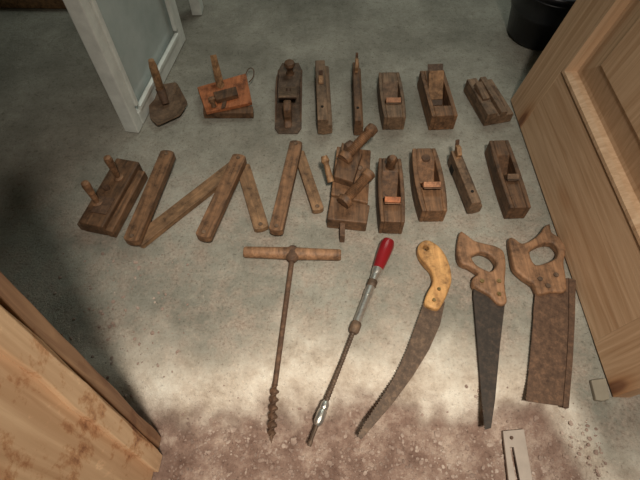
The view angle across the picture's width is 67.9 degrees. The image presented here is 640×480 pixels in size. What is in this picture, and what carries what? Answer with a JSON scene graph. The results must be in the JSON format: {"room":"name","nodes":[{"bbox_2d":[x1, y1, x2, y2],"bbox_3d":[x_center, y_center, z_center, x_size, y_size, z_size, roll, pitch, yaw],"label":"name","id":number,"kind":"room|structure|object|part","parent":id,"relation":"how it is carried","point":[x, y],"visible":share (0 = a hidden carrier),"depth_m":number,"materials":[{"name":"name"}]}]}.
{"room":"woodworking shop","nodes":[
{"label":"woodworking shop","id":0,"kind":"room"},
{"bbox_2d":[0,0,639,479],"bbox_3d":[0.100,-0.220,1.347,3.500,0.052,3.900,0,58,0],"label":"floor","id":1,"kind":"structure","parent":0,"point":[59,121],"depth_m":1.15,"materials":[{"name":"concrete"}]},
{"bbox_2d":[0,0,66,8],"bbox_3d":[-1.120,-0.889,1.709,0.750,0.045,0.120,1,58,1],"label":"plank","id":2,"kind":"object","parent":1,"relation":"on","point":[49,4],"visible":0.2,"depth_m":1.68,"materials":[{"name":"brown wood"}]},
{"bbox_2d":[0,305,158,479],"bbox_3d":[-0.343,0.169,0.465,0.030,1.112,0.285,3,58,2],"label":"plank","id":3,"kind":"object","parent":1,"relation":"on","point":[42,438],"visible":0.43,"depth_m":0.57,"materials":[{"name":"brown wood"}]},
{"bbox_2d":[0,306,161,471],"bbox_3d":[-0.319,0.114,0.506,0.010,1.098,0.127,3,58,2],"label":"cover lath","id":4,"kind":"object","parent":3,"relation":"attached to","point":[17,344],"visible":1,"depth_m":0.59,"materials":[{"name":"brown wood"}]},
{"bbox_2d":[0,272,160,447],"bbox_3d":[-0.341,0.082,0.530,0.036,1.097,0.117,3,58,2],"label":"plank","id":5,"kind":"object","parent":1,"relation":"on","point":[12,299],"visible":0.66,"depth_m":0.61,"materials":[{"name":"brown wood"}]},
{"bbox_2d":[63,0,142,132],"bbox_3d":[-0.539,-0.827,0.574,0.042,1.900,0.034,8,58,5],"label":"stile","id":6,"kind":"object","parent":1,"relation":"on","point":[81,12],"visible":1,"depth_m":1.17,"materials":[{"name":"white wood"}]},
{"bbox_2d":[89,0,138,105],"bbox_3d":[-0.515,-0.845,0.585,0.012,1.760,0.014,8,58,5],"label":"bead","id":7,"kind":"object","parent":6,"relation":"attached to","point":[93,3],"visible":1,"depth_m":1.18,"materials":[{"name":"white wood"}]},
{"bbox_2d":[77,155,147,237],"bbox_3d":[-0.530,-0.133,1.193,0.099,0.118,0.215,11,59,7],"label":"plane","id":8,"kind":"object","parent":1,"relation":"on","point":[108,209],"visible":1,"depth_m":1.20,"materials":[{"name":"brown wood"}]},
{"bbox_3d":[-0.540,-0.087,1.182,0.040,0.003,0.050,11,59,7],"label":"wear plate","id":9,"kind":"part","parent":8,"relation":"part of","materials":[{"name":"wood"}]},
{"bbox_2d":[51,252,189,397],"bbox_3d":[-0.470,0.184,1.077,0.340,0.029,0.351,0,58,0],"label":"debris","id":10,"kind":"object","parent":1,"relation":"on","point":[102,253],"visible":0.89,"depth_m":1.07,"materials":[{"name":"stone"}]},
{"bbox_2d":[135,35,181,123],"bbox_3d":[-0.506,-0.505,1.467,0.042,0.044,0.365,8,58,5],"label":"rail","id":11,"kind":"object","parent":1,"relation":"on","point":[143,113],"visible":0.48,"depth_m":1.47,"materials":[{"name":"white wood"}]},
{"bbox_2d":[96,0,173,100],"bbox_3d":[-0.506,-0.997,0.680,0.013,1.800,0.370,8,58,5],"label":"glass","id":12,"kind":"object","parent":11,"relation":"on","point":[140,31],"visible":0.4,"depth_m":1.33,"materials":[{"name":"glass"}]},
{"bbox_2d":[137,33,178,108],"bbox_3d":[-0.487,-0.518,1.439,0.013,0.014,0.340,8,58,5],"label":"bead","id":13,"kind":"object","parent":11,"relation":"on","point":[174,39],"visible":0.92,"depth_m":1.44,"materials":[{"name":"white wood"}]},
{"bbox_2d":[148,58,186,124],"bbox_3d":[-0.453,-0.436,1.367,0.112,0.139,0.172,-12,59,-8],"label":"mallet","id":14,"kind":"object","parent":1,"relation":"on","point":[169,102],"visible":0.97,"depth_m":1.41,"materials":[{"name":"brown wood"}]},
{"bbox_3d":[-0.472,-0.472,1.370,0.024,0.104,0.029,0,58,0],"label":"handle","id":15,"kind":"part","parent":14,"relation":"part of","materials":[{"name":"brown wood"}]},
{"bbox_3d":[-0.453,-0.404,1.419,0.112,0.018,0.172,-12,59,-8],"label":"blade","id":16,"kind":"part","parent":14,"relation":"part of","materials":[{"name":"brown wood"}]},
{"bbox_2d":[170,0,185,45],"bbox_3d":[-0.474,-1.164,0.784,0.042,1.900,0.040,8,58,5],"label":"stile","id":17,"kind":"object","parent":1,"relation":"on","point":[179,31],"visible":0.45,"depth_m":1.52,"materials":[{"name":"white wood"}]},
{"bbox_2d":[164,0,177,30],"bbox_3d":[-0.460,-1.135,0.766,0.012,1.760,0.014,8,58,5],"label":"bead","id":18,"kind":"object","parent":17,"relation":"attached to","point":[167,2],"visible":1,"depth_m":1.46,"materials":[{"name":"white wood"}]},
{"bbox_2d":[189,0,203,14],"bbox_3d":[-0.433,-1.314,0.880,0.035,1.900,0.050,0,58,0],"label":"door frame post","id":19,"kind":"object","parent":1,"relation":"on","point":[196,6],"visible":1,"depth_m":1.65,"materials":[{"name":"white wood"}]},
{"bbox_2d":[124,140,323,247],"bbox_3d":[-0.240,-0.124,1.230,0.487,0.044,0.292,-5,58,-3],"label":"folding wooden rule","id":20,"kind":"object","parent":1,"relation":"on","point":[140,232],"visible":1,"depth_m":1.21,"materials":[{"name":"brown wood"}]},
{"bbox_2d":[197,54,253,117],"bbox_3d":[-0.282,-0.465,1.402,0.173,0.115,0.195,0,58,0],"label":"plane","id":21,"kind":"object","parent":1,"relation":"on","point":[230,97],"visible":1,"depth_m":1.40,"materials":[{"name":"orange wood"}]},
{"bbox_3d":[-0.312,-0.399,1.372,0.024,0.033,0.028,0,58,0],"label":"knob","id":22,"kind":"part","parent":21,"relation":"part of","materials":[{"name":"brown wood"}]},
{"bbox_3d":[-0.306,-0.497,1.408,0.024,0.091,0.068,-16,59,-10],"label":"post","id":23,"kind":"part","parent":21,"relation":"part of","materials":[{"name":"brown wood"}]},
{"bbox_3d":[-0.277,-0.435,1.418,0.155,0.012,0.130,-18,60,-11],"label":"plate","id":24,"kind":"part","parent":21,"relation":"part of","materials":[{"name":"orange wood"}]},
{"bbox_2d":[275,59,301,133],"bbox_3d":[-0.094,-0.456,1.422,0.078,0.071,0.310,0,58,0],"label":"plane","id":25,"kind":"object","parent":1,"relation":"on","point":[288,90],"visible":1,"depth_m":1.41,"materials":[{"name":"brown wood"}]},
{"bbox_3d":[-0.095,-0.539,1.483,0.036,0.045,0.036,0,58,0],"label":"knob","id":26,"kind":"part","parent":25,"relation":"part of","materials":[{"name":"brown wood"}]},
{"bbox_2d":[243,245,340,442],"bbox_3d":[-0.066,0.204,1.033,0.234,0.033,0.442,0,58,0],"label":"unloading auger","id":27,"kind":"object","parent":1,"relation":"on","point":[292,254],"visible":1,"depth_m":1.12,"materials":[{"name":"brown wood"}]},
{"bbox_3d":[-0.066,0.032,1.140,0.233,0.032,0.032,2,58,1],"label":"handle","id":28,"kind":"part","parent":27,"relation":"part of","materials":[{"name":"brown wood"}]},
{"bbox_2d":[315,60,332,134],"bbox_3d":[0.010,-0.432,1.402,0.043,0.080,0.255,-2,58,-1],"label":"plane","id":29,"kind":"object","parent":1,"relation":"on","point":[323,96],"visible":1,"depth_m":1.37,"materials":[{"name":"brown wood"}]},
{"bbox_2d":[321,123,377,241],"bbox_3d":[0.077,-0.153,1.210,0.150,0.110,0.307,0,58,0],"label":"plane","id":30,"kind":"object","parent":1,"relation":"on","point":[349,207],"visible":1,"depth_m":1.20,"materials":[{"name":"brown wood"}]},
{"bbox_3d":[0.092,-0.128,1.174,0.040,0.056,0.112,39,66,22],"label":"screw arm","id":31,"kind":"part","parent":30,"relation":"part of","materials":[{"name":"brown wood"}]},
{"bbox_3d":[0.101,-0.250,1.237,0.040,0.053,0.132,37,65,21],"label":"screw arm","id":32,"kind":"part","parent":30,"relation":"part of","materials":[{"name":"brown wood"}]},
{"bbox_2d":[307,238,393,446],"bbox_3d":[0.070,0.195,1.034,0.035,0.035,0.501,20,60,12],"label":"screwdriver","id":33,"kind":"object","parent":1,"relation":"on","point":[386,246],"visible":1,"depth_m":1.05,"materials":[{"name":"red paint"}]},
{"bbox_3d":[0.043,0.262,0.998,0.011,0.013,0.160,19,60,12],"label":"spiral rod","id":34,"kind":"part","parent":33,"relation":"part of","materials":[{"name":"brown metal"}]},
{"bbox_3d":[0.152,0.034,1.135,0.035,0.035,0.086,19,60,11],"label":"handle","id":35,"kind":"part","parent":33,"relation":"part of","materials":[{"name":"red paint"}]},
{"bbox_2d":[352,52,362,135],"bbox_3d":[0.111,-0.432,1.389,0.027,0.102,0.249,1,58,0],"label":"plane","id":36,"kind":"object","parent":1,"relation":"on","point":[356,71],"visible":0.99,"depth_m":1.37,"materials":[{"name":"brown wood"}]},
{"bbox_2d":[168,384,607,479],"bbox_3d":[0.125,0.434,0.937,0.859,0.055,0.308,0,58,0],"label":"debris","id":37,"kind":"object","parent":1,"relation":"on","point":[230,429],"visible":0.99,"depth_m":0.96,"materials":[{"name":"stone"}]},
{"bbox_2d":[376,155,404,233],"bbox_3d":[0.180,-0.128,1.199,0.066,0.102,0.202,2,58,1],"label":"plane","id":38,"kind":"object","parent":1,"relation":"on","point":[390,193],"visible":1,"depth_m":1.19,"materials":[{"name":"brown wood"}]},
{"bbox_2d":[377,72,405,129],"bbox_3d":[0.210,-0.418,1.403,0.070,0.064,0.192,-1,58,0],"label":"plane","id":39,"kind":"object","parent":1,"relation":"on","point":[391,100],"visible":1,"depth_m":1.38,"materials":[{"name":"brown wood"}]},
{"bbox_2d":[357,240,451,438],"bbox_3d":[0.203,0.207,1.034,0.098,0.028,0.486,18,60,11],"label":"saw","id":40,"kind":"object","parent":1,"relation":"on","point":[434,260],"visible":1,"depth_m":1.04,"materials":[{"name":"brown metal"}]},
{"bbox_3d":[0.182,0.265,0.999,0.056,0.003,0.355,26,62,15],"label":"blade","id":41,"kind":"part","parent":40,"relation":"part of","materials":[{"name":"brown metal"}]},
{"bbox_3d":[0.270,0.082,1.112,0.072,0.026,0.182,0,58,0],"label":"handle","id":42,"kind":"part","parent":40,"relation":"part of","materials":[{"name":"yellow wood"}]},
{"bbox_2d":[410,148,446,221],"bbox_3d":[0.281,-0.152,1.232,0.077,0.070,0.206,-1,58,0],"label":"plane","id":43,"kind":"object","parent":1,"relation":"on","point":[427,182],"visible":1,"depth_m":1.21,"materials":[{"name":"brown wood"}]},
{"bbox_2d":[417,64,457,129],"bbox_3d":[0.345,-0.426,1.392,0.075,0.090,0.195,-3,58,-2],"label":"plane","id":44,"kind":"object","parent":1,"relation":"on","point":[437,101],"visible":1,"depth_m":1.39,"materials":[{"name":"brown wood"}]},
{"bbox_2d":[447,139,481,213],"bbox_3d":[0.379,-0.166,1.234,0.035,0.082,0.184,-7,58,-5],"label":"plane","id":45,"kind":"object","parent":1,"relation":"on","point":[469,195],"visible":1,"depth_m":1.23,"materials":[{"name":"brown wood"}]},
{"bbox_2d":[455,232,506,429],"bbox_3d":[0.381,0.178,1.053,0.119,0.026,0.459,0,58,0],"label":"saw","id":46,"kind":"object","parent":1,"relation":"on","point":[489,294],"visible":1,"depth_m":1.07,"materials":[{"name":"metal"}]},
{"bbox_3d":[0.384,0.067,1.123,0.114,0.024,0.197,0,58,0],"label":"handle","id":47,"kind":"part","parent":46,"relation":"part of","materials":[{"name":"brown wood"}]},
{"bbox_3d":[0.359,0.235,1.018,0.071,0.002,0.332,10,59,6],"label":"blade","id":48,"kind":"part","parent":46,"relation":"part of","materials":[{"name":"metal"}]},
{"bbox_2d":[463,77,513,125],"bbox_3d":[0.501,-0.421,1.404,0.085,0.065,0.155,-11,59,-7],"label":"plane","id":49,"kind":"object","parent":1,"relation":"on","point":[485,98],"visible":1,"depth_m":1.39,"materials":[{"name":"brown wood"}]},
{"bbox_2d":[485,140,530,218],"bbox_3d":[0.491,-0.167,1.244,0.058,0.066,0.226,-2,58,-1],"label":"plane","id":50,"kind":"object","parent":1,"relation":"on","point":[507,181],"visible":1,"depth_m":1.22,"materials":[{"name":"brown wood"}]},
{"bbox_2d":[502,429,531,479],"bbox_3d":[0.390,0.455,0.930,0.046,0.012,0.164,3,58,2],"label":"metal plate","id":51,"kind":"object","parent":1,"relation":"on","point":[515,439],"visible":1,"depth_m":0.94,"materials":[{"name":"metal"}]},
{"bbox_2d":[507,224,575,408],"bbox_3d":[0.512,0.149,1.070,0.147,0.027,0.445,6,58,3],"label":"saw","id":52,"kind":"object","parent":1,"relation":"on","point":[552,345],"visible":1,"depth_m":1.05,"materials":[{"name":"metal"}]},
{"bbox_3d":[0.522,0.047,1.136,0.138,0.024,0.193,0,58,0],"label":"handle","id":53,"kind":"part","parent":52,"relation":"part of","materials":[{"name":"brown wood"}]},
{"bbox_3d":[0.505,0.210,1.034,0.087,0.002,0.317,15,59,9],"label":"blade","id":54,"kind":"part","parent":52,"relation":"part of","materials":[{"name":"metal"}]},
{"bbox_2d":[507,0,575,50],"bbox_3d":[0.741,-0.752,1.524,0.292,0.206,0.306,0,58,0],"label":"bucket","id":55,"kind":"object","parent":1,"relation":"on","point":[532,24],"visible":0.56,"depth_m":1.48,"materials":[{"name":"black plastic"}]},
{"bbox_3d":[0.740,-0.733,1.409,0.288,0.031,0.123,0,58,0],"label":"wire handle","id":56,"kind":"part","parent":55,"relation":"part of","materials":[{"name":"black metal"}]},
{"bbox_2d":[511,0,612,127],"bbox_3d":[0.767,-0.885,0.599,0.377,1.927,0.120,-1,58,-1],"label":"stile","id":57,"kind":"object","parent":1,"relation":"on","point":[582,17],"visible":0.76,"depth_m":1.23,"materials":[{"name":"brown wood"}]},
{"bbox_2d":[521,72,639,340],"bbox_3d":[0.626,-0.102,1.126,0.073,0.203,0.879,-1,58,-1],"label":"rail","id":58,"kind":"object","parent":1,"relation":"on","point":[602,254],"visible":0.64,"depth_m":1.09,"materials":[{"name":"brown wood"}]},
{"bbox_2d":[562,0,639,245],"bbox_3d":[0.690,-0.340,0.748,0.139,0.689,0.641,-1,58,-1],"label":"panel","id":59,"kind":"object","parent":58,"relation":"on","point":[602,77],"visible":1,"depth_m":1.04,"materials":[{"name":"brown wood"}]},
{"bbox_2d":[589,378,609,401],"bbox_3d":[0.578,0.309,0.979,0.034,0.011,0.046,0,58,0],"label":"chip","id":60,"kind":"object","parent":1,"relation":"on","point":[599,388],"visible":1,"depth_m":0.97,"materials":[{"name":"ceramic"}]},
{"bbox_2d":[594,317,639,397],"bbox_3d":[0.787,-0.239,0.196,0.377,1.927,0.120,-1,58,-1],"label":"stile","id":61,"kind":"object","parent":1,"relation":"on","point":[618,351],"visible":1,"depth_m":0.96,"materials":[{"name":"brown wood"}]}
]}

